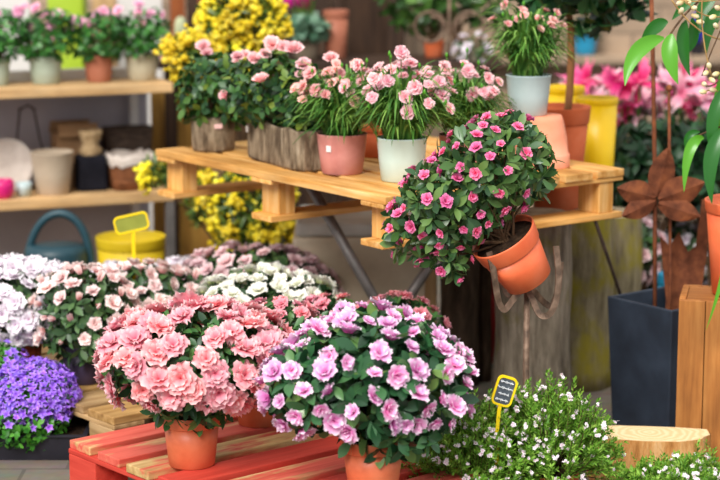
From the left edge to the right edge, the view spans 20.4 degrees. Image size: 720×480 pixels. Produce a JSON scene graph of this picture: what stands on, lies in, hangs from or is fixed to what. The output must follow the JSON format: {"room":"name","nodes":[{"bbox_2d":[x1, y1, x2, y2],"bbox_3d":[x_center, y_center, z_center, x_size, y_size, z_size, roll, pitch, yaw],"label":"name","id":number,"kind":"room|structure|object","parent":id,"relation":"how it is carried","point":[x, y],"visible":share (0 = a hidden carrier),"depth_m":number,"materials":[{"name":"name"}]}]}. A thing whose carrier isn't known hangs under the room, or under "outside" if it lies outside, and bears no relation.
{"room":"flower shop","nodes":[
{"label":"flower shop","id":0,"kind":"room"},
{"bbox_2d":[186,0,404,238],"bbox_3d":[-0.280,-1.090,8.695,0.952,2.200,0.030,0,10,0],"label":"wall","id":1,"kind":"structure","parent":0,"point":[395,39],"depth_m":8.72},
{"bbox_2d":[0,221,706,479],"bbox_3d":[0.000,0.260,7.416,12.000,0.001,9.500,0,10,0],"label":"floor","id":2,"kind":"structure","parent":0,"point":[9,469],"depth_m":5.48,"materials":[{"name":"stone"}]},
{"bbox_2d":[0,339,29,429],"bbox_3d":[-1.037,0.429,5.658,0.228,0.295,0.289,0,10,0],"label":"potted flower","id":3,"kind":"object","parent":2,"relation":"on","point":[8,353],"visible":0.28,"depth_m":5.62,"materials":[{"name":"purple plant"}]},
{"bbox_2d":[0,0,30,70],"bbox_3d":[-1.498,-0.588,8.640,0.172,1.232,0.032,0,10,0],"label":"board","id":4,"kind":"object","parent":2,"relation":"on","point":[20,64],"visible":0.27,"depth_m":8.56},
{"bbox_2d":[0,356,89,459],"bbox_3d":[-0.906,0.460,5.571,0.315,0.266,0.297,0,10,0],"label":"potted flower","id":5,"kind":"object","parent":2,"relation":"on","point":[46,434],"visible":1,"depth_m":5.49,"materials":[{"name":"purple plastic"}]},
{"bbox_2d":[0,412,89,459],"bbox_3d":[-0.906,0.551,5.601,0.315,0.075,0.242,0,10,0],"label":"tray","id":6,"kind":"object","parent":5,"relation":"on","point":[43,444],"depth_m":5.49,"materials":[{"name":"black plastic"}]},
{"bbox_2d":[24,209,94,307],"bbox_3d":[-1.099,0.121,6.874,0.383,0.466,0.244,4,11,19],"label":"watering can","id":7,"kind":"object","parent":2,"relation":"on","point":[63,251],"visible":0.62,"depth_m":6.80,"materials":[{"name":"teal plastic"}]},
{"bbox_2d":[47,0,87,68],"bbox_3d":[-1.185,-0.504,8.192,0.165,1.226,0.165,0,10,0],"label":"planter","id":8,"kind":"object","parent":2,"relation":"on","point":[74,7],"visible":0.02,"depth_m":8.05,"materials":[{"name":"plastic"}]},
{"bbox_2d":[0,334,160,435],"bbox_3d":[-0.667,0.446,5.985,0.758,0.144,0.900,-9,13,-39],"label":"pallet","id":9,"kind":"object","parent":2,"relation":"on","point":[94,406],"visible":0.09,"depth_m":5.49,"materials":[{"name":"brown wood"}]},
{"bbox_2d":[0,252,79,361],"bbox_3d":[-0.989,0.214,5.851,0.387,0.362,0.352,-3,11,-15],"label":"azalea","id":10,"kind":"object","parent":9,"relation":"on","point":[19,273],"visible":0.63,"depth_m":5.73,"materials":[{"name":"plant"}]},
{"bbox_2d":[19,344,41,361],"bbox_3d":[-0.995,0.336,5.875,0.123,0.112,0.123,10,14,44],"label":"pot","id":11,"kind":"object","parent":10,"relation":"on","point":[36,351],"depth_m":5.83,"materials":[{"name":"ceramic"}]},
{"bbox_2d":[26,261,143,385],"bbox_3d":[-0.783,0.236,5.753,0.338,0.353,0.325,-5,12,-27],"label":"azalea","id":12,"kind":"object","parent":9,"relation":"on","point":[76,348],"visible":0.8,"depth_m":5.67,"materials":[{"name":"plant"}]},
{"bbox_2d":[60,340,97,385],"bbox_3d":[-0.798,0.353,5.776,0.132,0.115,0.132,0,10,0],"label":"pot","id":13,"kind":"object","parent":12,"relation":"on","point":[85,373],"depth_m":5.72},
{"bbox_2d":[92,257,203,337],"bbox_3d":[-0.618,0.211,5.981,0.379,0.321,0.314,1,10,7],"label":"azalea","id":14,"kind":"object","parent":9,"relation":"on","point":[171,279],"visible":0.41,"depth_m":5.91,"materials":[{"name":"plant"}]},
{"bbox_2d":[113,211,149,279],"bbox_3d":[-0.690,0.095,6.064,0.109,0.368,0.008,0,10,0],"label":"plant tag","id":15,"kind":"object","parent":14,"relation":"in","point":[138,221],"visible":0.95,"depth_m":6.04,"materials":[{"name":"yellow plastic"}]},
{"bbox_2d":[195,261,340,327],"bbox_3d":[-0.272,0.233,5.797,0.505,0.343,0.390,0,10,0],"label":"azalea","id":16,"kind":"object","parent":9,"relation":"on","point":[268,280],"visible":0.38,"depth_m":5.71,"materials":[{"name":"plant"}]},
{"bbox_2d":[0,77,174,262],"bbox_3d":[-1.135,-0.157,7.340,0.838,0.848,0.374,-4,11,-21],"label":"shelf unit","id":17,"kind":"object","parent":2,"relation":"on","point":[119,101],"visible":0.38,"depth_m":7.46,"materials":[{"name":"brown wood"}]},
{"bbox_2d":[0,178,14,198],"bbox_3d":[-1.276,-0.182,7.142,0.086,0.068,0.086,0,10,0],"label":"bowl","id":18,"kind":"object","parent":17,"relation":"on","point":[7,185],"visible":1,"depth_m":7.11,"materials":[{"name":"ceramic"}]},
{"bbox_2d":[0,3,31,85],"bbox_3d":[-1.285,-0.699,7.121,0.234,0.296,0.222,0,10,0],"label":"potted flower","id":19,"kind":"object","parent":17,"relation":"on","point":[11,22],"visible":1,"depth_m":7.08,"materials":[{"name":"green plant"}]},
{"bbox_2d":[0,138,32,190],"bbox_3d":[-1.282,-0.272,7.262,0.197,0.194,0.043,-1,10,-6],"label":"plate","id":20,"kind":"object","parent":17,"relation":"on","point":[15,157],"visible":0.78,"depth_m":7.27,"materials":[{"name":"white ceramic"}]},
{"bbox_2d":[15,181,31,196],"bbox_3d":[-1.209,-0.182,7.190,0.060,0.050,0.060,0,10,0],"label":"cup","id":21,"kind":"object","parent":17,"relation":"on","point":[23,188],"visible":1,"depth_m":7.17,"materials":[{"name":"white ceramic"}]},
{"bbox_2d":[16,104,43,148],"bbox_3d":[-1.194,-0.343,7.341,0.147,0.314,0.008,0,10,0],"label":"wire hanger","id":22,"kind":"object","parent":17,"relation":"hanging from","point":[31,107],"visible":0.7,"depth_m":7.32,"materials":[{"name":"metal"}]},
{"bbox_2d":[13,2,74,84],"bbox_3d":[-1.130,-0.709,7.178,0.221,0.295,0.227,0,10,0],"label":"potted flower","id":23,"kind":"object","parent":17,"relation":"on","point":[45,63],"visible":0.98,"depth_m":7.14,"materials":[{"name":"green plant"}]},
{"bbox_2d":[30,149,72,195],"bbox_3d":[-1.113,-0.244,7.238,0.156,0.155,0.156,0,10,0],"label":"flower pot","id":24,"kind":"object","parent":17,"relation":"on","point":[52,168],"visible":1,"depth_m":7.19,"materials":[{"name":"beige ceramic"}]},
{"bbox_2d":[9,67,127,81],"bbox_3d":[-1.122,-0.608,7.354,0.552,0.034,0.070,-4,11,-21],"label":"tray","id":25,"kind":"object","parent":17,"relation":"on","point":[117,72],"visible":0.43,"depth_m":7.34,"materials":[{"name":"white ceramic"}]},
{"bbox_2d":[49,119,97,187],"bbox_3d":[-1.062,-0.321,7.430,0.150,0.237,0.172,-4,11,-21],"label":"cardboard box","id":26,"kind":"object","parent":17,"relation":"on","point":[64,134],"visible":0.39,"depth_m":7.36,"materials":[{"name":"cardboard"}]},
{"bbox_2d":[74,128,106,191],"bbox_3d":[-0.988,-0.293,7.323,0.105,0.222,0.091,-4,11,-21],"label":"vase","id":27,"kind":"object","parent":17,"relation":"on","point":[90,166],"visible":1,"depth_m":7.29,"materials":[{"name":"ceramic"}]},
{"bbox_2d":[64,5,128,82],"bbox_3d":[-0.953,-0.714,7.252,0.239,0.279,0.224,0,10,0],"label":"potted flower","id":28,"kind":"object","parent":17,"relation":"on","point":[98,59],"visible":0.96,"depth_m":7.21,"materials":[{"name":"green plant"}]},
{"bbox_2d":[101,124,152,183],"bbox_3d":[-0.873,-0.321,7.509,0.190,0.210,0.100,-4,11,-20],"label":"basket","id":29,"kind":"object","parent":17,"relation":"on","point":[123,137],"visible":0.59,"depth_m":7.46,"materials":[{"name":"wicker"}]},
{"bbox_2d":[104,148,154,190],"bbox_3d":[-0.850,-0.259,7.372,0.177,0.136,0.182,-4,11,-20],"label":"basket","id":30,"kind":"object","parent":17,"relation":"on","point":[121,175],"visible":0.79,"depth_m":7.30,"materials":[{"name":"wicker"}]},
{"bbox_2d":[111,0,173,80],"bbox_3d":[-0.797,-0.732,7.303,0.226,0.295,0.211,8,13,38],"label":"potted flower","id":31,"kind":"object","parent":17,"relation":"on","point":[141,63],"visible":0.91,"depth_m":7.26,"materials":[{"name":"green plant"}]},
{"bbox_2d":[92,0,116,66],"bbox_3d":[-1.083,-0.573,8.541,0.094,1.236,0.032,0,10,0],"label":"board","id":32,"kind":"object","parent":2,"relation":"on","point":[96,3],"visible":0.02,"depth_m":8.45,"materials":[{"name":"brown wood"}]},
{"bbox_2d":[95,230,165,263],"bbox_3d":[-0.786,0.168,6.891,0.240,0.369,0.240,0,10,0],"label":"tub","id":33,"kind":"object","parent":2,"relation":"on","point":[111,245],"visible":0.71,"depth_m":6.79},
{"bbox_2d":[117,0,163,230],"bbox_3d":[-0.931,-0.573,8.541,0.187,1.236,0.032,0,10,0],"label":"board","id":34,"kind":"object","parent":2,"relation":"on","point":[127,5],"visible":0.12,"depth_m":8.46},
{"bbox_2d":[169,0,184,86],"bbox_3d":[-0.756,-0.580,8.330,0.081,1.326,0.076,-3,11,-14],"label":"timber post","id":35,"kind":"object","parent":2,"relation":"on","point":[176,7],"visible":0.02,"depth_m":8.24,"materials":[{"name":"wood"}]},
{"bbox_2d":[149,255,205,292],"bbox_3d":[-0.574,0.240,6.448,0.313,0.385,0.281,3,11,15],"label":"azalea","id":36,"kind":"object","parent":2,"relation":"on","point":[175,259],"visible":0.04,"depth_m":6.42,"materials":[{"name":"pink plant"}]},
{"bbox_2d":[151,91,213,259],"bbox_3d":[-0.678,-0.189,7.730,0.246,0.772,0.020,0,10,0],"label":"wall","id":37,"kind":"structure","parent":2,"relation":"on","point":[190,238],"depth_m":7.73,"materials":[{"name":"wood"}]},
{"bbox_2d":[133,152,299,264],"bbox_3d":[-0.481,0.018,6.928,0.581,0.650,0.357,-3,11,-16],"label":"shrub","id":38,"kind":"object","parent":2,"relation":"on","point":[220,229],"visible":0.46,"depth_m":6.85,"materials":[{"name":"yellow plant"}]},
{"bbox_2d":[152,0,293,239],"bbox_3d":[-0.502,-0.292,6.920,0.585,1.262,0.330,-9,14,-42],"label":"shrub","id":39,"kind":"object","parent":2,"relation":"on","point":[226,32],"visible":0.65,"depth_m":6.83,"materials":[{"name":"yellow plant"}]},
{"bbox_2d":[182,240,346,300],"bbox_3d":[-0.308,0.234,6.239,0.470,0.470,0.434,8,13,37],"label":"azalea","id":40,"kind":"object","parent":2,"relation":"on","point":[221,261],"visible":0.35,"depth_m":6.17,"materials":[{"name":"plant"}]},
{"bbox_2d":[69,415,485,479],"bbox_3d":[-0.224,0.616,5.048,0.627,0.144,0.922,-9,13,-39],"label":"pallet","id":41,"kind":"object","parent":2,"relation":"on","point":[139,452],"visible":0.47,"depth_m":5.07,"materials":[{"name":"red wood"}]},
{"bbox_2d":[91,288,294,469],"bbox_3d":[-0.405,0.341,4.928,0.497,0.442,0.479,4,11,22],"label":"azalea","id":42,"kind":"object","parent":41,"relation":"on","point":[199,376],"visible":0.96,"depth_m":4.80,"materials":[{"name":"plant"}]},
{"bbox_2d":[161,411,219,469],"bbox_3d":[-0.418,0.492,4.961,0.147,0.132,0.147,0,10,0],"label":"pot","id":43,"kind":"object","parent":42,"relation":"on","point":[194,448],"depth_m":4.91,"materials":[{"name":"ceramic"}]},
{"bbox_2d":[238,295,321,427],"bbox_3d":[-0.243,0.318,5.315,0.317,0.348,0.288,-2,10,-11],"label":"azalea","id":44,"kind":"object","parent":41,"relation":"on","point":[296,316],"visible":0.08,"depth_m":5.28,"materials":[{"name":"plant"}]},
{"bbox_2d":[238,407,272,427],"bbox_3d":[-0.270,0.429,5.335,0.127,0.122,0.127,10,14,44],"label":"pot","id":45,"kind":"object","parent":44,"relation":"on","point":[253,419],"depth_m":5.29,"materials":[{"name":"ceramic"}]},
{"bbox_2d":[251,296,479,479],"bbox_3d":[0.021,0.369,4.692,0.474,0.470,0.457,6,12,32],"label":"azalea","id":46,"kind":"object","parent":41,"relation":"on","point":[365,368],"visible":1,"depth_m":4.59,"materials":[{"name":"plant"}]},
{"bbox_2d":[341,429,401,479],"bbox_3d":[0.031,0.531,4.734,0.153,0.136,0.153,0,10,0],"label":"pot","id":47,"kind":"object","parent":46,"relation":"on","point":[366,466],"depth_m":4.67,"materials":[{"name":"ceramic"}]},
{"bbox_2d":[157,55,502,258],"bbox_3d":[-0.116,-0.266,7.828,1.318,0.888,0.350,0,10,0],"label":"bench","id":48,"kind":"object","parent":2,"relation":"on","point":[171,121],"visible":0.29,"depth_m":7.64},
{"bbox_2d":[283,0,330,59],"bbox_3d":[-0.216,-0.855,7.691,0.230,0.320,0.221,0,10,0],"label":"potted succulent","id":49,"kind":"object","parent":48,"relation":"on","point":[303,22],"visible":0.93,"depth_m":7.66,"materials":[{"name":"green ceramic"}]},
{"bbox_2d":[292,37,319,59],"bbox_3d":[-0.208,-0.741,7.712,0.110,0.087,0.110,0,10,0],"label":"pot","id":50,"kind":"object","parent":49,"relation":"on","point":[311,45],"depth_m":7.67,"materials":[{"name":"grey ceramic"}]},
{"bbox_2d":[323,9,348,58],"bbox_3d":[-0.093,-0.795,7.732,0.102,0.187,0.102,0,10,0],"label":"flower pot","id":51,"kind":"object","parent":48,"relation":"on","point":[337,18],"visible":0.8,"depth_m":7.69,"materials":[{"name":"ceramic"}]},
{"bbox_2d":[377,0,455,57],"bbox_3d":[0.213,-0.883,7.797,0.319,0.337,0.267,0,10,0],"label":"potted plant","id":52,"kind":"object","parent":48,"relation":"on","point":[404,17],"visible":0.81,"depth_m":7.75,"materials":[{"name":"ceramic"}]},
{"bbox_2d":[424,39,444,57],"bbox_3d":[0.288,-0.745,7.792,0.084,0.068,0.084,0,10,0],"label":"pot","id":53,"kind":"object","parent":52,"relation":"on","point":[435,50],"depth_m":7.76,"materials":[{"name":"ceramic"}]},
{"bbox_2d":[413,0,485,61],"bbox_3d":[0.340,-0.849,7.580,0.275,0.346,0.060,0,10,0],"label":"trellis","id":54,"kind":"object","parent":48,"relation":"on","point":[460,16],"visible":0.94,"depth_m":7.58,"materials":[{"name":"metal"}]},
{"bbox_2d":[450,31,492,69],"bbox_3d":[0.427,-0.725,7.619,0.168,0.149,0.180,0,10,0],"label":"potted flower","id":55,"kind":"object","parent":48,"relation":"on","point":[473,54],"visible":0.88,"depth_m":7.59,"materials":[{"name":"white plant"}]},
{"bbox_2d":[432,0,512,57],"bbox_3d":[0.421,-0.878,7.802,0.352,0.326,0.245,0,10,0],"label":"potted plant","id":56,"kind":"object","parent":48,"relation":"on","point":[475,5],"visible":0.66,"depth_m":7.76,"materials":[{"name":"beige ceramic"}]},
{"bbox_2d":[444,41,461,57],"bbox_3d":[0.370,-0.742,7.793,0.084,0.060,0.084,0,10,0],"label":"pot","id":57,"kind":"object","parent":56,"relation":"on","point":[453,55],"depth_m":7.76,"materials":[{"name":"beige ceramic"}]},
{"bbox_2d":[340,0,387,201],"bbox_3d":[0.016,-0.547,8.133,0.227,1.332,0.211,-3,11,-14],"label":"timber post","id":58,"kind":"object","parent":2,"relation":"on","point":[367,34],"visible":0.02,"depth_m":8.01,"materials":[{"name":"wood"}]},
{"bbox_2d":[293,205,436,330],"bbox_3d":[0.016,0.169,6.479,0.452,0.514,0.411,0,10,0],"label":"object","id":59,"kind":"object","parent":2,"relation":"on","point":[313,235],"visible":0.22,"depth_m":6.26,"materials":[{"name":"cardboard"}]},
{"bbox_2d":[296,289,451,342],"bbox_3d":[0.022,0.361,5.572,0.478,0.458,0.316,-1,10,-3],"label":"azalea","id":60,"kind":"object","parent":2,"relation":"on","point":[401,297],"visible":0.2,"depth_m":5.53,"materials":[{"name":"plant"}]},
{"bbox_2d":[155,137,623,303],"bbox_3d":[0.234,0.102,6.184,1.303,0.750,1.184,-8,13,-36],"label":"table","id":61,"kind":"object","parent":2,"relation":"on","point":[594,182],"visible":0.46,"depth_m":5.79,"materials":[{"name":"brown wood"}]},
{"bbox_2d":[174,39,244,152],"bbox_3d":[-0.448,-0.445,6.140,0.260,0.343,0.256,3,11,17],"label":"potted plant","id":62,"kind":"object","parent":61,"relation":"on","point":[213,129],"visible":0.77,"depth_m":6.10,"materials":[{"name":"green plant"}]},
{"bbox_2d":[191,114,234,152],"bbox_3d":[-0.453,-0.332,6.169,0.139,0.109,0.142,0,10,0],"label":"pot","id":63,"kind":"object","parent":62,"relation":"on","point":[211,133],"depth_m":6.11,"materials":[{"name":"brown wood"}]},
{"bbox_2d":[218,35,338,171],"bbox_3d":[-0.225,-0.411,5.863,0.281,0.374,0.422,-7,12,-33],"label":"rose","id":64,"kind":"object","parent":61,"relation":"on","point":[271,142],"visible":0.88,"depth_m":5.83,"materials":[{"name":"green plant"}]},
{"bbox_2d":[279,58,382,175],"bbox_3d":[-0.051,-0.354,5.678,0.359,0.330,0.352,4,11,19],"label":"potted dianthus","id":65,"kind":"object","parent":61,"relation":"on","point":[341,153],"visible":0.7,"depth_m":5.62,"materials":[{"name":"plant"}]},
{"bbox_2d":[316,131,367,175],"bbox_3d":[-0.051,-0.247,5.689,0.146,0.115,0.146,0,10,0],"label":"pot","id":66,"kind":"object","parent":65,"relation":"on","point":[341,157],"depth_m":5.64,"materials":[{"name":"ceramic"}]},
{"bbox_2d":[358,121,382,157],"bbox_3d":[0.047,-0.303,6.037,0.120,0.100,0.120,0,10,0],"label":"flower pot","id":67,"kind":"object","parent":61,"relation":"on","point":[371,151],"visible":0.2,"depth_m":5.99,"materials":[{"name":"ceramic"}]},
{"bbox_2d":[334,45,470,182],"bbox_3d":[0.120,-0.353,5.525,0.386,0.381,0.417,-1,10,-7],"label":"potted dianthus","id":68,"kind":"object","parent":61,"relation":"on","point":[401,107],"visible":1,"depth_m":5.47,"materials":[{"name":"plant"}]},
{"bbox_2d":[377,135,426,182],"bbox_3d":[0.116,-0.226,5.550,0.142,0.122,0.142,0,10,0],"label":"pot","id":69,"kind":"object","parent":68,"relation":"on","point":[403,153],"depth_m":5.49,"materials":[{"name":"white ceramic"}]},
{"bbox_2d":[417,48,516,162],"bbox_3d":[0.300,-0.370,5.691,0.334,0.355,0.340,7,13,35],"label":"potted dianthus","id":70,"kind":"object","parent":61,"relation":"on","point":[480,100],"visible":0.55,"depth_m":5.62,"materials":[{"name":"pink plant"}]},
{"bbox_2d":[515,113,569,169],"bbox_3d":[0.528,-0.290,5.824,0.166,0.150,0.166,0,10,0],"label":"flower pot","id":71,"kind":"object","parent":61,"relation":"on","point":[552,124],"visible":0.42,"depth_m":5.76,"materials":[{"name":"ceramic"}]},
{"bbox_2d":[478,0,578,116],"bbox_3d":[0.485,-0.532,5.776,0.297,0.344,0.297,-3,11,-16],"label":"potted dianthus","id":72,"kind":"object","parent":71,"relation":"on","point":[530,41],"visible":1,"depth_m":5.74,"materials":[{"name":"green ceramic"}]},
{"bbox_2d":[506,73,551,116],"bbox_3d":[0.488,-0.422,5.801,0.134,0.118,0.134,0,10,0],"label":"pot","id":73,"kind":"object","parent":72,"relation":"on","point":[529,92],"depth_m":5.75,"materials":[{"name":"white ceramic"}]},
{"bbox_2d":[440,246,479,387],"bbox_3d":[0.313,0.161,6.279,0.128,0.601,0.130,0,10,0],"label":"log","id":74,"kind":"object","parent":2,"relation":"on","point":[459,304],"visible":0.23,"depth_m":6.24,"materials":[{"name":"brown wood"}]},
{"bbox_2d":[401,387,547,479],"bbox_3d":[0.274,0.528,4.949,0.408,0.352,0.340,-4,11,-23],"label":"flowering shrub","id":75,"kind":"object","parent":2,"relation":"on","point":[469,438],"visible":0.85,"depth_m":4.87,"materials":[{"name":"plant"}]},
{"bbox_2d":[491,375,517,465],"bbox_3d":[0.351,0.478,4.884,0.064,0.305,0.008,0,10,0],"label":"plant tag","id":76,"kind":"object","parent":75,"relation":"in","point":[505,387],"visible":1,"depth_m":4.86,"materials":[{"name":"plastic"}]},
{"bbox_2d":[478,263,491,381],"bbox_3d":[0.393,0.152,6.329,0.051,0.601,0.052,0,10,0],"label":"log","id":77,"kind":"object","parent":2,"relation":"on","point":[485,281],"visible":0.43,"depth_m":6.33,"materials":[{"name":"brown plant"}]},
{"bbox_2d":[491,286,494,362],"bbox_3d":[0.439,0.256,6.653,0.200,0.280,0.200,0,10,0],"label":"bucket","id":78,"kind":"object","parent":2,"relation":"on","point":[493,298],"visible":0.02,"depth_m":6.57,"materials":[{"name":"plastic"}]},
{"bbox_2d":[486,246,563,418],"bbox_3d":[0.422,0.336,5.145,0.216,0.662,0.205,0,10,0],"label":"holder","id":79,"kind":"object","parent":2,"relation":"on","point":[529,297],"visible":0.65,"depth_m":5.07,"materials":[{"name":"metal"}]},
{"bbox_2d":[379,109,564,294],"bbox_3d":[0.284,-0.093,5.034,0.469,0.472,0.306,0,10,0],"label":"azalea","id":80,"kind":"object","parent":79,"relation":"on","point":[485,222],"visible":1,"depth_m":4.97,"materials":[{"name":"plant"}]},
{"bbox_2d":[472,214,550,294],"bbox_3d":[0.384,0.040,5.057,0.201,0.201,0.180,0,10,0],"label":"pot","id":81,"kind":"object","parent":80,"relation":"on","point":[519,258],"depth_m":5.02,"materials":[{"name":"ceramic"}]},
{"bbox_2d":[492,207,571,412],"bbox_3d":[0.516,0.217,5.964,0.239,0.603,0.240,0,10,0],"label":"log","id":82,"kind":"object","parent":2,"relation":"on","point":[549,347],"visible":0.42,"depth_m":5.88,"materials":[{"name":"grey wood"}]},
{"bbox_2d":[475,368,628,479],"bbox_3d":[0.464,0.507,4.994,0.389,0.379,0.380,-6,12,-32],"label":"potted heath","id":83,"kind":"object","parent":2,"relation":"on","point":[549,425],"visible":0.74,"depth_m":4.92,"materials":[{"name":"plant"}]},
{"bbox_2d":[524,465,578,479],"bbox_3d":[0.472,0.635,5.014,0.150,0.120,0.150,0,10,0],"label":"pot","id":84,"kind":"object","parent":83,"relation":"on","point":[556,473],"depth_m":4.97,"materials":[{"name":"ceramic"}]},
{"bbox_2d":[554,59,622,191],"bbox_3d":[0.836,-0.199,7.282,0.377,0.951,0.341,7,12,34],"label":"lily","id":85,"kind":"object","parent":2,"relation":"on","point":[581,77],"visible":0.06,"depth_m":7.19,"materials":[{"name":"pink plant"}]},
{"bbox_2d":[570,206,614,392],"bbox_3d":[0.674,0.174,6.302,0.266,0.566,0.267,0,10,0],"label":"wooden post","id":86,"kind":"object","parent":2,"relation":"on","point":[592,279],"visible":0.34,"depth_m":6.20,"materials":[{"name":"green wood"}]},
{"bbox_2d":[509,0,656,210],"bbox_3d":[0.673,-0.529,6.105,0.472,0.885,0.432,0,10,0],"label":"potted tree","id":87,"kind":"object","parent":86,"relation":"on","point":[604,16],"visible":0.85,"depth_m":6.10,"materials":[{"name":"green plant"}]},
{"bbox_2d":[613,207,642,294],"bbox_3d":[0.807,0.155,6.593,0.256,0.501,0.257,0,10,0],"label":"log","id":88,"kind":"object","parent":2,"relation":"on","point":[627,232],"visible":0.16,"depth_m":6.48,"materials":[{"name":"green wood"}]},
{"bbox_2d":[575,95,618,166],"bbox_3d":[0.763,-0.273,6.475,0.138,0.382,0.138,0,10,0],"label":"flower pot","id":89,"kind":"object","parent":88,"relation":"on","point":[601,132],"visible":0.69,"depth_m":6.41,"materials":[{"name":"ceramic"}]},
{"bbox_2d":[594,56,672,228],"bbox_3d":[0.962,-0.170,7.074,0.340,0.969,0.369,-5,11,-24],"label":"lily","id":90,"kind":"object","parent":2,"relation":"on","point":[630,107],"visible":0.21,"depth_m":6.96,"materials":[{"name":"pink plant"}]},
{"bbox_2d":[608,286,678,426],"bbox_3d":[0.899,0.354,5.828,0.258,0.381,0.258,-8,13,-37],"label":"planter","id":91,"kind":"object","parent":2,"relation":"on","point":[643,336],"visible":0.63,"depth_m":5.75,"materials":[{"name":"metal"}]},
{"bbox_2d":[617,0,704,306],"bbox_3d":[0.857,-0.148,5.729,0.250,1.183,0.069,0,10,0],"label":"stake","id":92,"kind":"object","parent":91,"relation":"in","point":[641,196],"visible":0.98,"depth_m":5.72,"materials":[{"name":"metal"}]},
{"bbox_2d":[666,84,671,309],"bbox_3d":[0.896,-0.019,5.832,0.034,0.872,0.020,0,10,0],"label":"stake","id":93,"kind":"object","parent":91,"relation":"in","point":[668,87],"visible":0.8,"depth_m":5.83,"materials":[{"name":"metal"}]},
{"bbox_2d":[660,199,707,309],"bbox_3d":[0.957,0.091,5.904,0.149,0.448,0.004,0,10,0],"label":"stake","id":94,"kind":"object","parent":91,"relation":"in","point":[688,267],"visible":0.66,"depth_m":5.90,"materials":[{"name":"metal"}]},
{"bbox_2d":[587,425,710,479],"bbox_3d":[0.772,0.576,5.319,0.330,0.127,0.164,0,10,0],"label":"stump","id":95,"kind":"object","parent":2,"relation":"on","point":[641,439],"visible":0.43,"depth_m":5.26,"materials":[{"name":"beige wood"}]},
{"bbox_2d":[641,215,666,286],"bbox_3d":[0.913,0.144,6.734,0.245,0.472,0.251,0,10,0],"label":"azalea","id":96,"kind":"object","parent":2,"relation":"on","point":[647,234],"visible":0.23,"depth_m":6.66,"materials":[{"name":"plant"}]},
{"bbox_2d":[598,438,719,479],"bbox_3d":[0.791,0.598,4.912,0.431,0.229,0.295,-1,10,-4],"label":"potted heath","id":97,"kind":"object","parent":2,"relation":"on","point":[678,468],"visible":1,"depth_m":4.89,"materials":[{"name":"plant"}]},
{"bbox_2d":[613,115,707,289],"bbox_3d":[0.987,-0.039,6.853,0.454,0.788,0.352,0,10,0],"label":"leafy shrub","id":98,"kind":"object","parent":2,"relation":"on","point":[636,152],"visible":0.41,"depth_m":6.73,"materials":[{"name":"green plant"}]},
{"bbox_2d":[638,60,712,270],"bbox_3d":[1.135,-0.176,7.181,0.370,0.941,0.369,0,10,0],"label":"lily","id":99,"kind":"object","parent":2,"relation":"on","point":[695,76],"visible":0.2,"depth_m":7.10,"materials":[{"name":"pink plant"}]},
{"bbox_2d":[648,221,707,288],"bbox_3d":[1.084,0.127,7.041,0.394,0.396,0.273,-1,10,-3],"label":"azalea","id":100,"kind":"object","parent":2,"relation":"on","point":[689,236],"visible":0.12,"depth_m":6.98,"materials":[{"name":"plant"}]},
{"bbox_2d":[664,106,719,286],"bbox_3d":[1.183,-0.059,6.900,0.326,0.812,0.350,6,12,31],"label":"leafy shrub","id":101,"kind":"object","parent":2,"relation":"on","point":[702,128],"visible":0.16,"depth_m":6.81,"materials":[{"name":"green plant"}]},
{"bbox_2d":[673,81,718,230],"bbox_3d":[1.260,-0.147,7.107,0.347,0.910,0.410,0,10,0],"label":"lily","id":102,"kind":"object","parent":2,"relation":"on","point":[693,99],"visible":0.09,"depth_m":7.01,"materials":[{"name":"pink plant"}]},
{"bbox_2d":[675,284,719,463],"bbox_3d":[1.061,0.373,5.517,0.360,0.454,0.220,2,11,12],"label":"wooden planter","id":103,"kind":"object","parent":2,"relation":"on","point":[698,358],"visible":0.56,"depth_m":5.43,"materials":[{"name":"brown wood"}]},
{"bbox_2d":[623,0,719,328],"bbox_3d":[0.961,-0.260,5.369,0.533,0.971,0.275,-5,11,-24],"label":"potted medinilla","id":104,"kind":"object","parent":103,"relation":"on","point":[687,38],"visible":1,"depth_m":5.34,"materials":[{"name":"plant"}]},
{"bbox_2d":[704,194,719,295],"bbox_3d":[1.078,0.019,5.474,0.275,0.259,0.275,0,10,0],"label":"pot","id":105,"kind":"object","parent":104,"relation":"on","point":[712,205],"depth_m":5.44,"materials":[{"name":"ceramic"}]},
{"bbox_3d":[0.683,0.101,6.746,0.213,0.551,0.214,0,10,0],"label":"log","id":106,"kind":"object","parent":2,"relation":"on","visible":0},
{"bbox_2d":[548,84,584,102],"bbox_3d":[0.681,-0.340,6.666,0.132,0.347,0.132,0,10,0],"label":"flower pot","id":107,"kind":"object","parent":106,"relation":"on","point":[557,92],"visible":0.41,"depth_m":6.59,"materials":[{"name":"ceramic"}]},
{"bbox_2d":[30,0,719,220],"bbox_3d":[0.000,-1.394,9.250,12.000,2.600,0.300,0,10,0],"label":"wall","id":108,"kind":"structure","parent":0,"point":[622,37],"depth_m":9.18,"materials":[{"name":"stone"}]},
{"bbox_2d":[483,54,719,64],"bbox_3d":[1.300,-0.825,9.129,1.600,0.040,0.140,0,10,0],"label":"trim","id":109,"kind":"structure","parent":108,"relation":"attached to","point":[603,59],"depth_m":9.06,"materials":[{"name":"wood"}]},
{"bbox_2d":[566,14,603,55],"bbox_3d":[1.029,-0.940,9.100,0.181,0.195,0.145,0,10,0],"label":"potted flower","id":110,"kind":"object","parent":109,"relation":"on","point":[587,48],"visible":0.52,"depth_m":9.08,"materials":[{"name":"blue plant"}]},
{"bbox_2d":[690,12,704,54],"bbox_3d":[1.538,-0.943,9.108,0.080,0.200,0.080,0,10,0],"label":"bottle","id":111,"kind":"object","parent":109,"relation":"on","point":[698,49],"visible":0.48,"depth_m":9.09,"materials":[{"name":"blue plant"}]},
{"bbox_2d":[439,132,476,162],"bbox_3d":[0.292,-0.249,5.709,0.136,0.110,0.136,0,10,0],"label":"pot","id":112,"kind":"object","parent":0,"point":[442,136],"depth_m":5.67,"materials":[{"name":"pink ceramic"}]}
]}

